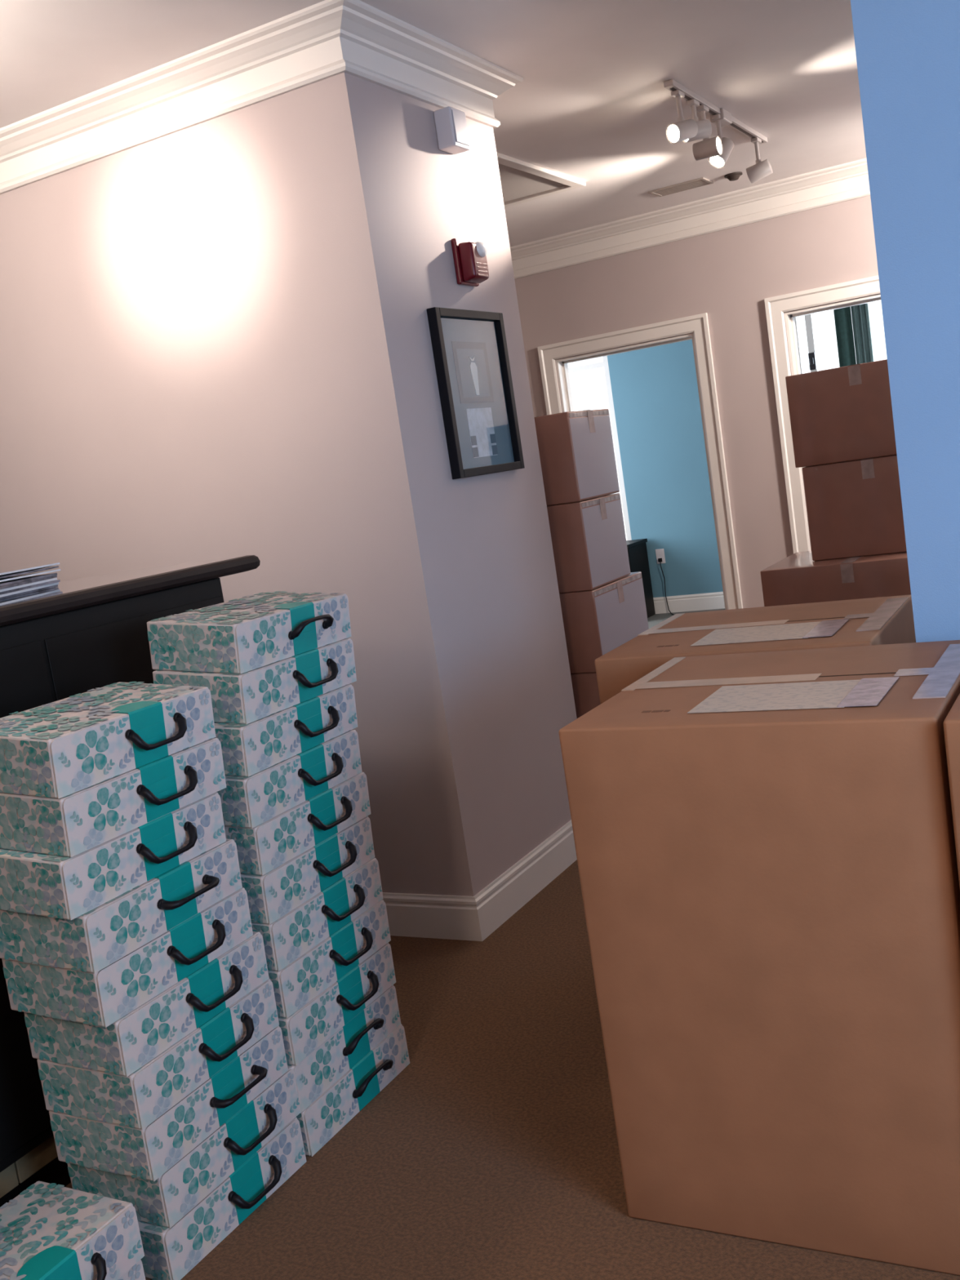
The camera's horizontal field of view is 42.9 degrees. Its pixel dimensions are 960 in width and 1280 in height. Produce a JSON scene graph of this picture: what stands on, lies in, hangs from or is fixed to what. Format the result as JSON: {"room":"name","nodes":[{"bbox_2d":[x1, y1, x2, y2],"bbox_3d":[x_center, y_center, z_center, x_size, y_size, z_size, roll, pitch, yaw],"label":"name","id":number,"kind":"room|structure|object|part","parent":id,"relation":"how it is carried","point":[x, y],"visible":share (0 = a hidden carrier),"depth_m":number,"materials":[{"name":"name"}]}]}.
{"room":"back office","nodes":[
{"label":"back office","id":0,"kind":"room"},
{"bbox_2d":[0,72,577,896],"bbox_3d":[-1.427,-0.392,4.794,3.300,2.730,0.911,-4,9,29],"label":"wall","id":1,"kind":"structure","parent":0,"point":[215,343],"depth_m":3.84,"materials":[{"name":"beige paint"}]},
{"bbox_2d":[0,0,523,194],"bbox_3d":[-1.576,-1.655,4.596,3.396,0.158,1.103,-4,9,29],"label":"trim","id":2,"kind":"structure","parent":1,"relation":"attached to","point":[325,39],"depth_m":3.69,"materials":[{"name":"white paint"}]},
{"bbox_2d":[433,106,470,154],"bbox_3d":[-0.088,-1.622,3.895,0.066,0.120,0.105,-4,9,29],"label":"sensor box","id":3,"kind":"object","parent":1,"relation":"attached to","point":[452,135],"visible":1,"depth_m":3.86,"materials":[{"name":"grey plastic"}]},
{"bbox_2d":[450,238,488,286],"bbox_3d":[-0.021,-1.224,3.947,0.080,0.144,0.127,-4,9,29],"label":"fire alarm","id":4,"kind":"object","parent":1,"relation":"attached to","point":[470,262],"visible":1,"depth_m":3.91,"materials":[{"name":"red plastic"}]},
{"bbox_2d":[426,306,524,479],"bbox_3d":[-0.005,-0.802,3.968,0.032,0.524,0.456,-4,9,29],"label":"picture frame","id":5,"kind":"object","parent":1,"relation":"attached to","point":[469,347],"visible":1,"depth_m":3.96,"materials":[{"name":"black wood"}]},
{"bbox_2d":[382,819,577,941],"bbox_3d":[-1.227,0.876,4.966,3.316,0.139,0.943,-4,9,29],"label":"baseboard","id":6,"kind":"structure","parent":1,"relation":"attached to","point":[462,917],"depth_m":3.88,"materials":[{"name":"white paint"}]},
{"bbox_2d":[0,0,866,246],"bbox_3d":[-0.252,-1.896,3.860,6.850,0.120,12.750,-4,9,29],"label":"ceiling","id":7,"kind":"structure","parent":0,"point":[592,104],"depth_m":4.24,"materials":[{"name":"paint"}]},
{"bbox_2d":[496,151,586,207],"bbox_3d":[-0.062,-2.111,5.720,0.760,0.020,1.070,-4,9,29],"label":"attic hatch","id":8,"kind":"object","parent":7,"relation":"attached to","point":[522,181],"visible":0.3,"depth_m":5.81,"materials":[{"name":"white paint"}]},
{"bbox_3d":[-0.063,-2.118,5.719,0.648,0.005,0.958,-4,9,29],"label":"panel","id":9,"kind":"part","parent":8,"relation":"part of","materials":[{"name":"grey paint"}]},
{"bbox_2d":[648,177,713,196],"bbox_3d":[1.061,-2.389,6.452,0.300,0.008,0.180,-4,9,29],"label":"ceiling vent","id":10,"kind":"object","parent":7,"relation":"in","point":[702,181],"visible":1,"depth_m":6.44,"materials":[{"name":"white metal"}]},
{"bbox_2d":[663,79,773,183],"bbox_3d":[1.020,-2.082,5.106,0.120,0.231,1.320,-4,9,29],"label":"track light","id":11,"kind":"object","parent":7,"relation":"attached to","point":[718,148],"visible":1,"depth_m":4.87,"materials":[{"name":"white metal"}]},
{"bbox_3d":[0.738,-1.912,4.611,0.020,0.056,0.058,-13,9,-29],"label":"bulb","id":12,"kind":"part","parent":11,"relation":"part of","materials":[{"name":"beige glass"}]},
{"bbox_3d":[0.753,-2.011,4.617,0.032,0.111,0.070,-4,9,29],"label":"stem","id":13,"kind":"part","parent":11,"relation":"part of","materials":[{"name":"white metal"}]},
{"bbox_3d":[0.835,-2.060,4.770,0.032,0.081,0.070,-4,9,29],"label":"stem","id":14,"kind":"part","parent":11,"relation":"part of","materials":[{"name":"white metal"}]},
{"bbox_3d":[0.895,-2.058,4.877,0.032,0.131,0.070,-4,9,29],"label":"stem","id":15,"kind":"part","parent":11,"relation":"part of","materials":[{"name":"white metal"}]},
{"bbox_3d":[1.005,-2.184,5.091,0.036,0.022,1.320,-4,9,29],"label":"rail","id":16,"kind":"part","parent":11,"relation":"part of","materials":[{"name":"white metal"}]},
{"bbox_3d":[0.987,-2.103,5.049,0.032,0.116,0.070,-4,9,29],"label":"stem","id":17,"kind":"part","parent":11,"relation":"part of","materials":[{"name":"white metal"}]},
{"bbox_3d":[0.940,-1.967,4.872,0.016,0.058,0.058,-4,9,29],"label":"bulb","id":18,"kind":"part","parent":11,"relation":"part of","materials":[{"name":"beige glass"}]},
{"bbox_3d":[0.984,-1.986,5.052,0.054,0.040,0.047,-4,9,29],"label":"bulb","id":19,"kind":"part","parent":11,"relation":"part of","materials":[{"name":"beige glass"}]},
{"bbox_3d":[1.258,-2.216,5.549,0.032,0.111,0.070,-4,9,29],"label":"stem","id":20,"kind":"part","parent":11,"relation":"part of","materials":[{"name":"white metal"}]},
{"bbox_2d":[724,171,742,181],"bbox_3d":[1.316,-2.402,6.345,0.092,0.028,0.092,-4,9,29],"label":"smoke detector","id":21,"kind":"object","parent":7,"relation":"attached to","point":[732,176],"visible":1,"depth_m":6.32,"materials":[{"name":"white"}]},
{"bbox_2d":[65,608,959,1279],"bbox_3d":[0.171,0.896,4.247,6.850,0.120,12.750,-4,9,29],"label":"floor","id":22,"kind":"structure","parent":0,"point":[494,1153],"depth_m":2.57,"materials":[{"name":"brown carpet"}]},
{"bbox_2d":[0,555,260,1207],"bbox_3d":[-1.651,0.788,1.828,0.560,1.289,3.928,-4,9,29],"label":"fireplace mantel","id":23,"kind":"object","parent":22,"relation":"on","point":[77,636],"depth_m":2.70,"materials":[{"name":"black laminate"}]},
{"bbox_2d":[0,573,60,599],"bbox_3d":[-1.208,-0.117,2.994,0.249,0.036,0.304,-7,8,15],"label":"paper stack","id":24,"kind":"object","parent":23,"relation":"on","point":[20,586],"visible":0.98,"depth_m":2.98,"materials":[{"name":"white paper"}]},
{"bbox_2d":[0,562,60,582],"bbox_3d":[-1.219,-0.147,2.997,0.236,0.024,0.314,-5,8,22],"label":"paper stack","id":25,"kind":"object","parent":24,"relation":"on","point":[9,575],"visible":1,"depth_m":3.00,"materials":[{"name":"white paper"}]},
{"bbox_2d":[0,555,260,626],"bbox_3d":[-1.744,0.177,1.743,0.560,0.041,3.928,-4,9,29],"label":"countertop","id":26,"kind":"structure","parent":23,"relation":"on","point":[78,593],"depth_m":2.91,"materials":[{"name":"black wood"}]},
{"bbox_2d":[117,1259,145,1279],"bbox_3d":[-0.806,1.222,2.115,0.280,0.111,0.424,-4,9,29],"label":"box","id":27,"kind":"object","parent":22,"relation":"on","point":[136,1272],"visible":0.13,"depth_m":2.22,"materials":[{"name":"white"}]},
{"bbox_2d":[0,1181,144,1279],"bbox_3d":[-0.813,1.115,2.095,0.280,0.111,0.424,-4,9,29],"label":"box","id":28,"kind":"object","parent":27,"relation":"on","point":[48,1231],"visible":1,"depth_m":2.17,"materials":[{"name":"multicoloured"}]},
{"bbox_3d":[-0.686,1.101,2.067,0.030,0.046,0.150,-4,9,29],"label":"handle","id":29,"kind":"part","parent":28,"relation":"part of","materials":[{"name":"black plastic"}]},
{"bbox_3d":[-0.717,1.111,2.042,0.004,0.104,0.418,-4,9,29],"label":"panel","id":30,"kind":"part","parent":28,"relation":"part of","materials":[{"name":"teal"}]},
{"bbox_2d":[137,1116,306,1279],"bbox_3d":[-0.580,1.130,2.532,0.280,0.111,0.424,-4,9,29],"label":"box","id":31,"kind":"object","parent":22,"relation":"on","point":[170,1254],"visible":0.38,"depth_m":2.43,"materials":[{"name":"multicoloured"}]},
{"bbox_2d":[66,1066,301,1228],"bbox_3d":[-0.590,1.021,2.530,0.280,0.111,0.424,-4,9,29],"label":"box","id":32,"kind":"object","parent":31,"relation":"on","point":[164,1201],"visible":0.37,"depth_m":2.40,"materials":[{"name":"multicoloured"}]},
{"bbox_2d":[48,1025,288,1181],"bbox_3d":[-0.607,0.918,2.495,0.293,0.111,0.424,-3,9,28],"label":"box","id":33,"kind":"object","parent":32,"relation":"on","point":[148,1153],"visible":0.48,"depth_m":2.36,"materials":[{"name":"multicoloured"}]},
{"bbox_2d":[36,978,279,1129],"bbox_3d":[-0.629,0.813,2.478,0.280,0.111,0.424,-3,10,28],"label":"box","id":34,"kind":"object","parent":33,"relation":"on","point":[137,1100],"visible":0.53,"depth_m":2.34,"materials":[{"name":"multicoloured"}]},
{"bbox_2d":[23,931,269,1076],"bbox_3d":[-0.650,0.707,2.461,0.281,0.120,0.424,-4,9,29],"label":"box","id":35,"kind":"object","parent":34,"relation":"on","point":[122,1047],"visible":0.45,"depth_m":2.33,"materials":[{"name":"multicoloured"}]},
{"bbox_2d":[1,887,253,1027],"bbox_3d":[-0.678,0.605,2.428,0.282,0.122,0.425,-4,9,30],"label":"box","id":36,"kind":"object","parent":35,"relation":"on","point":[102,997],"visible":0.48,"depth_m":2.29,"materials":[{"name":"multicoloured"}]},
{"bbox_2d":[0,838,242,973],"bbox_3d":[-0.688,0.500,2.399,0.295,0.124,0.424,-4,9,29],"label":"box","id":37,"kind":"object","parent":36,"relation":"on","point":[95,940],"visible":0.54,"depth_m":2.26,"materials":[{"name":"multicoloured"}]},
{"bbox_2d":[0,791,226,919],"bbox_3d":[-0.723,0.398,2.375,0.282,0.126,0.425,-4,9,30],"label":"box","id":38,"kind":"object","parent":37,"relation":"on","point":[51,886],"visible":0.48,"depth_m":2.23,"materials":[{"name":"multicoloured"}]},
{"bbox_2d":[0,737,226,857],"bbox_3d":[-0.724,0.287,2.379,0.282,0.128,0.425,-4,9,30],"label":"box","id":39,"kind":"object","parent":38,"relation":"on","point":[72,824],"visible":0.59,"depth_m":2.23,"materials":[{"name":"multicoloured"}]},
{"bbox_2d":[0,681,215,798],"bbox_3d":[-0.742,0.181,2.365,0.282,0.130,0.425,-4,9,30],"label":"box","id":40,"kind":"object","parent":39,"relation":"on","point":[60,748],"visible":1,"depth_m":2.27,"materials":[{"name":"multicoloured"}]},
{"bbox_3d":[-0.612,0.177,2.336,0.030,0.046,0.150,1,12,29],"label":"handle","id":41,"kind":"part","parent":40,"relation":"part of","materials":[{"name":"black"}]},
{"bbox_3d":[-0.594,0.282,2.349,0.030,0.046,0.150,1,11,29],"label":"handle","id":42,"kind":"part","parent":39,"relation":"part of","materials":[{"name":"black"}]},
{"bbox_3d":[-0.594,0.392,2.346,0.030,0.046,0.150,0,11,29],"label":"handle","id":43,"kind":"part","parent":38,"relation":"part of","materials":[{"name":"black"}]},
{"bbox_3d":[-0.596,0.503,2.350,0.004,0.104,0.418,-1,11,28],"label":"panel","id":44,"kind":"part","parent":37,"relation":"part of","materials":[{"name":"white cardboard"}]},
{"bbox_3d":[-0.558,0.489,2.372,0.041,0.020,0.150,-1,11,28],"label":"handle","id":45,"kind":"part","parent":37,"relation":"part of","materials":[{"name":"black"}]},
{"bbox_3d":[-0.581,0.607,2.373,0.004,0.104,0.418,-1,10,29],"label":"panel","id":46,"kind":"part","parent":36,"relation":"part of","materials":[{"name":"teal"}]},
{"bbox_3d":[-0.549,0.597,2.398,0.030,0.046,0.150,-1,10,29],"label":"handle","id":47,"kind":"part","parent":36,"relation":"part of","materials":[{"name":"black plastic"}]},
{"bbox_3d":[-0.553,0.707,2.407,0.004,0.104,0.418,-2,10,29],"label":"panel","id":48,"kind":"part","parent":35,"relation":"part of","materials":[{"name":"white cardboard"}]},
{"bbox_3d":[-0.522,0.697,2.432,0.030,0.046,0.150,-2,10,29],"label":"handle","id":49,"kind":"part","parent":35,"relation":"part of","materials":[{"name":"black plastic"}]},
{"bbox_3d":[-0.532,0.811,2.426,0.004,0.104,0.418,-3,10,28],"label":"panel","id":50,"kind":"part","parent":34,"relation":"part of","materials":[{"name":"teal"}]},
{"bbox_3d":[-0.502,0.801,2.451,0.030,0.046,0.150,-3,10,28],"label":"handle","id":51,"kind":"part","parent":34,"relation":"part of","materials":[{"name":"black plastic"}]},
{"bbox_3d":[-0.517,0.915,2.446,0.004,0.104,0.418,-3,9,28],"label":"panel","id":52,"kind":"part","parent":33,"relation":"part of","materials":[{"name":"white cardboard"}]},
{"bbox_3d":[-0.480,0.901,2.467,0.041,0.020,0.150,-3,9,28],"label":"handle","id":53,"kind":"part","parent":33,"relation":"part of","materials":[{"name":"black plastic"}]},
{"bbox_3d":[-0.494,1.017,2.477,0.004,0.104,0.418,-4,9,29],"label":"panel","id":54,"kind":"part","parent":32,"relation":"part of","materials":[{"name":"teal"}]},
{"bbox_3d":[-0.463,1.007,2.502,0.030,0.046,0.150,-4,9,29],"label":"handle","id":55,"kind":"part","parent":32,"relation":"part of","materials":[{"name":"black plastic"}]},
{"bbox_3d":[-0.454,1.115,2.502,0.030,0.046,0.150,-4,9,29],"label":"handle","id":56,"kind":"part","parent":31,"relation":"part of","materials":[{"name":"black plastic"}]},
{"bbox_2d":[296,1023,409,1156],"bbox_3d":[-0.374,1.046,2.908,0.282,0.111,0.424,-4,9,29],"label":"box","id":57,"kind":"object","parent":22,"relation":"on","point":[335,1107],"visible":0.26,"depth_m":2.82,"materials":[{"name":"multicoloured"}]},
{"bbox_2d":[287,984,400,1111],"bbox_3d":[-0.395,0.941,2.890,0.282,0.111,0.424,-4,9,29],"label":"box","id":58,"kind":"object","parent":57,"relation":"on","point":[336,1055],"visible":0.23,"depth_m":2.81,"materials":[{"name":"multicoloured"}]},
{"bbox_2d":[278,942,395,1065],"bbox_3d":[-0.406,0.834,2.877,0.280,0.111,0.424,-3,9,28],"label":"box","id":59,"kind":"object","parent":58,"relation":"on","point":[306,1029],"visible":0.32,"depth_m":2.79,"materials":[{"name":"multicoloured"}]},
{"bbox_2d":[267,899,391,1017],"bbox_3d":[-0.420,0.727,2.867,0.280,0.111,0.424,-2,10,29],"label":"box","id":60,"kind":"object","parent":59,"relation":"on","point":[312,973],"visible":0.35,"depth_m":2.78,"materials":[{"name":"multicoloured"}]},
{"bbox_2d":[251,857,382,971],"bbox_3d":[-0.438,0.621,2.853,0.281,0.120,0.424,-4,9,29],"label":"box","id":61,"kind":"object","parent":60,"relation":"on","point":[301,929],"visible":0.33,"depth_m":2.76,"materials":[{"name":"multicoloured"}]},
{"bbox_2d":[240,816,374,924],"bbox_3d":[-0.456,0.515,2.836,0.281,0.122,0.424,-4,9,29],"label":"box","id":62,"kind":"object","parent":61,"relation":"on","point":[273,895],"visible":0.45,"depth_m":2.73,"materials":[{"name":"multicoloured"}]},
{"bbox_2d":[224,772,370,875],"bbox_3d":[-0.466,0.407,2.826,0.282,0.124,0.425,-4,9,30],"label":"box","id":63,"kind":"object","parent":62,"relation":"on","point":[272,843],"visible":0.35,"depth_m":2.72,"materials":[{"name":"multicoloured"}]},
{"bbox_2d":[217,729,362,828],"bbox_3d":[-0.485,0.303,2.804,0.282,0.126,0.425,-4,9,29],"label":"box","id":64,"kind":"object","parent":63,"relation":"on","point":[246,802],"visible":0.38,"depth_m":2.69,"materials":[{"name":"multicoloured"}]},
{"bbox_2d":[213,684,357,776],"bbox_3d":[-0.495,0.193,2.806,0.282,0.128,0.424,-4,9,29],"label":"box","id":65,"kind":"object","parent":64,"relation":"on","point":[248,749],"visible":0.44,"depth_m":2.69,"materials":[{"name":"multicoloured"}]},
{"bbox_2d":[152,638,356,724],"bbox_3d":[-0.499,0.082,2.816,0.282,0.130,0.425,-4,9,29],"label":"box","id":66,"kind":"object","parent":65,"relation":"on","point":[252,695],"visible":0.48,"depth_m":2.68,"materials":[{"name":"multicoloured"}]},
{"bbox_2d":[146,591,351,673],"bbox_3d":[-0.509,-0.026,2.808,0.288,0.132,0.425,-4,9,29],"label":"box","id":67,"kind":"object","parent":66,"relation":"on","point":[245,634],"visible":1,"depth_m":2.68,"materials":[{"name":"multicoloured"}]},
{"bbox_3d":[-0.412,-0.020,2.756,0.004,0.104,0.418,2,12,28],"label":"panel","id":68,"kind":"part","parent":67,"relation":"part of","materials":[{"name":"white cardboard"}]},
{"bbox_3d":[-0.379,-0.033,2.780,0.031,0.041,0.150,2,12,28],"label":"handle","id":69,"kind":"part","parent":67,"relation":"part of","materials":[{"name":"black"}]},
{"bbox_3d":[-0.400,0.087,2.762,0.004,0.104,0.418,1,11,28],"label":"panel","id":70,"kind":"part","parent":66,"relation":"part of","materials":[{"name":"white"}]},
{"bbox_3d":[-0.369,0.078,2.787,0.030,0.046,0.150,1,11,28],"label":"handle","id":71,"kind":"part","parent":66,"relation":"part of","materials":[{"name":"black"}]},
{"bbox_3d":[-0.365,0.188,2.778,0.030,0.046,0.150,0,11,28],"label":"handle","id":72,"kind":"part","parent":65,"relation":"part of","materials":[{"name":"black"}]},
{"bbox_3d":[-0.356,0.296,2.775,0.030,0.046,0.150,0,11,29],"label":"handle","id":73,"kind":"part","parent":64,"relation":"part of","materials":[{"name":"black"}]},
{"bbox_3d":[-0.338,0.400,2.797,0.030,0.046,0.150,-1,11,29],"label":"handle","id":74,"kind":"part","parent":63,"relation":"part of","materials":[{"name":"black"}]},
{"bbox_3d":[-0.327,0.506,2.808,0.030,0.046,0.150,-1,10,28],"label":"handle","id":75,"kind":"part","parent":62,"relation":"part of","materials":[{"name":"black"}]},
{"bbox_3d":[-0.310,0.611,2.824,0.030,0.046,0.150,-2,10,29],"label":"handle","id":76,"kind":"part","parent":61,"relation":"part of","materials":[{"name":"black"}]},
{"bbox_3d":[-0.293,0.715,2.838,0.030,0.046,0.150,-2,10,29],"label":"handle","id":77,"kind":"part","parent":60,"relation":"part of","materials":[{"name":"black plastic"}]},
{"bbox_3d":[-0.279,0.821,2.850,0.030,0.046,0.150,-3,9,28],"label":"handle","id":78,"kind":"part","parent":59,"relation":"part of","materials":[{"name":"black plastic"}]},
{"bbox_3d":[-0.268,0.923,2.861,0.031,0.041,0.150,-4,9,29],"label":"handle","id":79,"kind":"part","parent":58,"relation":"part of","materials":[{"name":"black plastic"}]},
{"bbox_3d":[-0.247,1.027,2.879,0.031,0.041,0.150,-4,9,29],"label":"handle","id":80,"kind":"part","parent":57,"relation":"part of","materials":[{"name":"black plastic"}]},
{"bbox_2d":[626,538,655,617],"bbox_3d":[1.166,-0.482,10.263,0.428,0.650,0.450,-4,9,29],"label":"base cabinet","id":81,"kind":"object","parent":22,"relation":"on","point":[637,548],"visible":0.31,"depth_m":10.23,"materials":[{"name":"black laminate"}]},
{"bbox_2d":[594,594,915,703],"bbox_3d":[0.754,0.427,3.045,0.638,0.952,0.638,-4,9,28],"label":"carton","id":82,"kind":"object","parent":22,"relation":"on","point":[882,620],"visible":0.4,"depth_m":2.87,"materials":[{"name":"brown cardboard"}]},
{"bbox_2d":[558,640,959,1275],"bbox_3d":[0.636,0.540,2.357,0.648,0.952,0.648,-4,9,29],"label":"carton","id":83,"kind":"object","parent":22,"relation":"on","point":[765,842],"visible":0.98,"depth_m":2.07,"materials":[{"name":"brown cardboard"}]},
{"bbox_2d":[942,693,959,886],"bbox_3d":[1.193,0.503,2.022,0.648,0.951,0.648,-4,9,29],"label":"carton","id":84,"kind":"object","parent":22,"relation":"on","point":[951,723],"visible":1,"depth_m":1.84,"materials":[{"name":"brown cardboard"}]},
{"bbox_3d":[0.409,0.543,4.947,0.521,0.311,0.505,-4,9,29],"label":"carton","id":85,"kind":"object","parent":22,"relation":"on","visible":0},
{"bbox_2d":[570,672,600,718],"bbox_3d":[0.363,0.239,4.905,0.521,0.307,0.505,-4,9,29],"label":"carton","id":86,"kind":"object","parent":85,"relation":"on","point":[584,685],"visible":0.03,"depth_m":4.59,"materials":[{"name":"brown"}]},
{"bbox_2d":[559,571,648,673],"bbox_3d":[0.332,-0.063,4.855,0.521,0.306,0.515,-4,9,29],"label":"carton","id":87,"kind":"object","parent":86,"relation":"on","point":[597,621],"visible":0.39,"depth_m":4.57,"materials":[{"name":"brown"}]},
{"bbox_2d":[546,493,631,593],"bbox_3d":[0.258,-0.364,4.771,0.521,0.327,0.405,-4,9,29],"label":"carton","id":88,"kind":"object","parent":87,"relation":"on","point":[588,538],"visible":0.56,"depth_m":4.53,"materials":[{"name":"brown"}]},
{"bbox_2d":[533,408,619,506],"bbox_3d":[0.209,-0.686,4.726,0.521,0.327,0.405,-4,9,29],"label":"carton","id":89,"kind":"object","parent":88,"relation":"on","point":[576,451],"visible":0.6,"depth_m":4.49,"materials":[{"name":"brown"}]},
{"bbox_3d":[1.770,0.198,5.630,0.660,0.397,0.661,-4,9,29],"label":"carton","id":90,"kind":"object","parent":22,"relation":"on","visible":0},
{"bbox_2d":[760,551,911,606],"bbox_3d":[1.708,-0.193,5.572,0.660,0.401,0.661,-4,9,29],"label":"carton","id":91,"kind":"object","parent":90,"relation":"on","point":[796,579],"visible":0.31,"depth_m":5.29,"materials":[{"name":"brown cardboard"}]},
{"bbox_2d":[802,454,906,560],"bbox_3d":[1.771,-0.620,5.548,0.470,0.421,0.471,-4,9,29],"label":"carton","id":92,"kind":"object","parent":91,"relation":"on","point":[854,508],"visible":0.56,"depth_m":5.36,"materials":[{"name":"brown cardboard"}]},
{"bbox_2d":[785,359,897,467],"bbox_3d":[1.698,-1.023,5.493,0.500,0.404,0.481,-4,9,29],"label":"carton","id":93,"kind":"object","parent":92,"relation":"on","point":[842,414],"visible":0.62,"depth_m":5.30,"materials":[{"name":"brown cardboard"}]},
{"bbox_2d":[607,339,723,597],"bbox_3d":[2.881,-1.690,9.443,6.450,2.730,0.140,-4,9,29],"label":"wall","id":94,"kind":"structure","parent":0,"point":[655,389],"depth_m":10.14,"materials":[{"name":"teal paint"}]},
{"bbox_2d":[568,355,631,540],"bbox_3d":[0.731,-1.643,10.607,1.065,1.760,0.080,-4,9,29],"label":"window","id":95,"kind":"structure","parent":94,"relation":"in","point":[604,364],"depth_m":10.34,"materials":[{"name":"white paint"}]},
{"bbox_2d":[655,548,665,564],"bbox_3d":[1.521,-0.706,10.310,0.076,0.124,0.010,-4,9,29],"label":"wall outlet","id":96,"kind":"object","parent":94,"relation":"attached to","point":[660,553],"visible":1,"depth_m":10.30,"materials":[{"name":"grey plastic"}]},
{"bbox_2d":[657,558,673,614],"bbox_3d":[1.558,-0.446,10.230,0.035,0.468,0.233,-9,8,-3],"label":"power cord","id":97,"kind":"object","parent":94,"relation":"hanging from","point":[660,560],"visible":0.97,"depth_m":10.30,"materials":[{"name":"black plastic"}]},
{"bbox_2d":[653,591,724,613],"bbox_3d":[3.089,-0.410,9.523,6.330,0.139,0.016,-4,9,29],"label":"baseboard","id":98,"kind":"structure","parent":94,"relation":"attached to","point":[708,601],"depth_m":10.26,"materials":[{"name":"white paint"}]},
{"bbox_2d":[794,313,818,373],"bbox_3d":[3.001,-1.937,9.289,1.160,1.620,0.120,-4,9,29],"label":"window","id":99,"kind":"structure","parent":94,"relation":"in","point":[812,355],"depth_m":9.45,"materials":[{"name":"white paint"}]},
{"bbox_3d":[2.797,-2.851,9.036,1.350,0.024,0.024,-4,9,29],"label":"rod","id":100,"kind":"object","parent":94,"relation":"attached to","visible":0},
{"bbox_2d":[833,306,856,367],"bbox_3d":[2.809,-1.842,9.252,0.124,2.000,0.024,-2,10,39],"label":"curtain","id":101,"kind":"object","parent":100,"relation":"hanging from","point":[842,317],"visible":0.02,"depth_m":9.19,"materials":[{"name":"teal fabric"}]},
{"bbox_2d":[850,302,873,364],"bbox_3d":[2.920,-1.850,9.191,0.126,2.000,0.064,-4,9,29],"label":"curtain","id":102,"kind":"object","parent":100,"relation":"hanging from","point":[860,313],"visible":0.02,"depth_m":9.13,"materials":[{"name":"teal fabric"}]},
{"bbox_2d":[514,195,879,608],"bbox_3d":[1.632,-1.181,7.139,6.450,2.730,0.120,-4,9,29],"label":"wall","id":103,"kind":"structure","parent":0,"point":[727,275],"depth_m":7.10,"materials":[{"name":"beige paint"}]},
{"bbox_2d":[537,312,742,609],"bbox_3d":[1.022,-0.831,7.533,1.088,2.118,0.147,-4,9,29],"label":"door frame","id":104,"kind":"structure","parent":103,"relation":"in","point":[697,325],"depth_m":7.27,"materials":[{"name":"white paint"}]},
{"bbox_2d":[510,158,870,279],"bbox_3d":[1.392,-2.412,6.872,6.450,0.176,0.096,-4,9,29],"label":"trim","id":105,"kind":"structure","parent":103,"relation":"attached to","point":[846,181],"depth_m":6.98,"materials":[{"name":"white paint"}]},
{"bbox_2d":[764,275,880,553],"bbox_3d":[2.272,-0.930,6.833,1.096,2.131,0.147,-4,9,29],"label":"door frame","id":106,"kind":"structure","parent":103,"relation":"in","point":[775,307],"depth_m":6.92,"materials":[{"name":"white paint"}]},
{"bbox_2d":[850,0,959,642],"bbox_3d":[1.614,-0.484,2.129,1.697,2.730,0.140,-4,9,29],"label":"wall","id":107,"kind":"structure","parent":0,"point":[908,51],"depth_m":2.40,"materials":[{"name":"blue paint"}]}
]}

